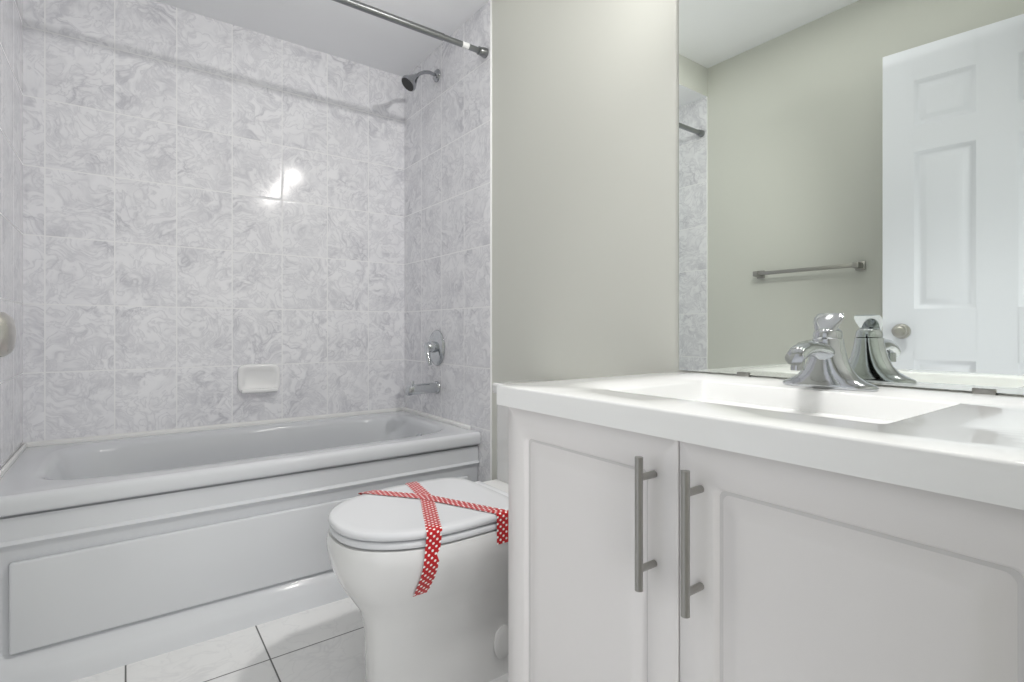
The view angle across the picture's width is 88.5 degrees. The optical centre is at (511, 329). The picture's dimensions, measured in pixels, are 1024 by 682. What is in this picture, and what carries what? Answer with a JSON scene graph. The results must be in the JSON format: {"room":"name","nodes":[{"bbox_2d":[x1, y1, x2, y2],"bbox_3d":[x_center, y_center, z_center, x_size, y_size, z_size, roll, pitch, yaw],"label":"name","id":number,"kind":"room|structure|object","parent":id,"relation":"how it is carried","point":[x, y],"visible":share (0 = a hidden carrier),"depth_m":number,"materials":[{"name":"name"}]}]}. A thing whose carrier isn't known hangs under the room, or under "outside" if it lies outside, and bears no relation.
{"room":"bathroom","nodes":[
{"label":"bathroom","id":0,"kind":"room"},
{"bbox_2d":[0,312,15,356],"bbox_3d":[-0.462,-0.108,0.297,0.174,2.083,0.710,0,0,-34],"label":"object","id":1,"kind":"structure","parent":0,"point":[7,324],"depth_m":0.57,"materials":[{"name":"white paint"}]},
{"bbox_2d":[0,0,22,469],"bbox_3d":[-1.551,-0.205,1.593,0.008,2.300,0.824,0,0,-36],"label":"wall tile","id":2,"kind":"object","parent":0,"point":[11,11],"depth_m":1.73,"materials":[{"name":"grey tile"}]},
{"bbox_2d":[72,597,507,681],"bbox_3d":[-0.375,0.995,1.272,1.724,0.100,2.975,0,0,-36],"label":"floor","id":3,"kind":"structure","parent":0,"point":[324,643],"depth_m":1.52,"materials":[{"name":"tile"}]},
{"bbox_2d":[0,407,480,681],"bbox_3d":[-0.955,0.679,2.061,1.504,0.531,0.773,0,0,-36],"label":"tub","id":4,"kind":"object","parent":3,"relation":"on","point":[118,550],"visible":0.91,"depth_m":1.64,"materials":[{"name":"white ceramic"}]},
{"bbox_2d":[326,380,544,681],"bbox_3d":[-0.111,0.558,1.492,0.799,0.773,0.426,0,0,-36],"label":"toilet","id":5,"kind":"object","parent":3,"relation":"on","point":[423,565],"visible":0.57,"depth_m":1.30,"materials":[{"name":"white ceramic"}]},
{"bbox_2d":[497,371,1023,681],"bbox_3d":[0.451,0.528,0.907,0.621,0.833,0.839,0,0,-36],"label":"vanity","id":6,"kind":"object","parent":3,"relation":"on","point":[679,526],"visible":0.99,"depth_m":0.68,"materials":[{"name":"painted wood"},{"name":"quartz"},{"name":"metal"}]},
{"bbox_2d":[783,313,878,390],"bbox_3d":[0.576,0.039,0.998,0.165,0.144,0.170,0,0,-36],"label":"faucet","id":7,"kind":"object","parent":6,"relation":"on","point":[827,365],"visible":1,"depth_m":1.00,"materials":[{"name":"silver metal"}]},
{"bbox_2d":[154,0,488,76],"bbox_3d":[-0.976,-1.488,2.090,1.724,0.265,0.945,0,0,-36],"label":"ceiling","id":8,"kind":"structure","parent":0,"point":[330,27],"depth_m":2.32,"materials":[{"name":"white paint"}]},
{"bbox_2d":[492,0,1023,479],"bbox_3d":[0.279,-0.287,1.753,0.100,2.465,2.975,0,0,-36],"label":"wall","id":9,"kind":"structure","parent":0,"point":[585,93],"depth_m":1.73,"materials":[{"name":"beige paint"}]},
{"bbox_2d":[23,0,403,443],"bbox_3d":[-1.188,-0.205,2.379,1.524,2.300,0.010,0,0,-36],"label":"wall tile","id":10,"kind":"structure","parent":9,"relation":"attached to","point":[205,198],"depth_m":2.25,"materials":[{"name":"grey tile"}]},
{"bbox_2d":[237,364,279,393],"bbox_3d":[-1.141,0.220,2.380,0.176,0.132,0.040,0,0,-36],"label":"soap dish","id":11,"kind":"object","parent":10,"relation":"attached to","point":[251,378],"visible":1,"depth_m":2.38,"materials":[{"name":"white ceramic"}]},
{"bbox_2d":[332,0,487,57],"bbox_3d":[-0.715,-1.148,1.735,1.505,0.040,0.040,0,0,-36],"label":"curtain rod","id":12,"kind":"object","parent":9,"relation":"attached to","point":[481,51],"visible":1,"depth_m":1.97,"materials":[{"name":"grey metal"}]},
{"bbox_2d":[401,69,439,91],"bbox_3d":[-0.431,-1.180,2.467,0.180,0.137,0.075,0,0,-36],"label":"shower head","id":13,"kind":"object","parent":9,"relation":"attached to","point":[409,82],"visible":1,"depth_m":2.44},
{"bbox_2d":[405,381,439,395],"bbox_3d":[-0.422,0.271,2.473,0.160,0.068,0.060,0,0,-36],"label":"tub spout","id":14,"kind":"object","parent":9,"relation":"attached to","point":[422,388],"visible":1,"depth_m":2.45,"materials":[{"name":"silver metal"}]},
{"bbox_2d":[404,0,491,481],"bbox_3d":[-0.329,-0.205,2.491,0.008,2.300,0.824,0,0,-36],"label":"wall tile","id":15,"kind":"structure","parent":9,"relation":"attached to","point":[448,121],"depth_m":2.40,"materials":[{"name":"grey tile"}]},
{"bbox_2d":[424,330,444,365],"bbox_3d":[-0.388,0.085,2.498,0.075,0.172,0.148,0,0,-36],"label":"shower valve","id":16,"kind":"object","parent":15,"relation":"attached to","point":[435,348],"visible":1,"depth_m":2.48,"materials":[{"name":"silver metal"}]},
{"bbox_2d":[679,0,1023,394],"bbox_3d":[0.699,-0.469,1.089,0.008,1.171,0.833,0,0,-36],"label":"mirror","id":17,"kind":"object","parent":9,"relation":"attached to","point":[862,160],"visible":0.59,"depth_m":1.07,"materials":[{"name":"clear glass"}]}
]}

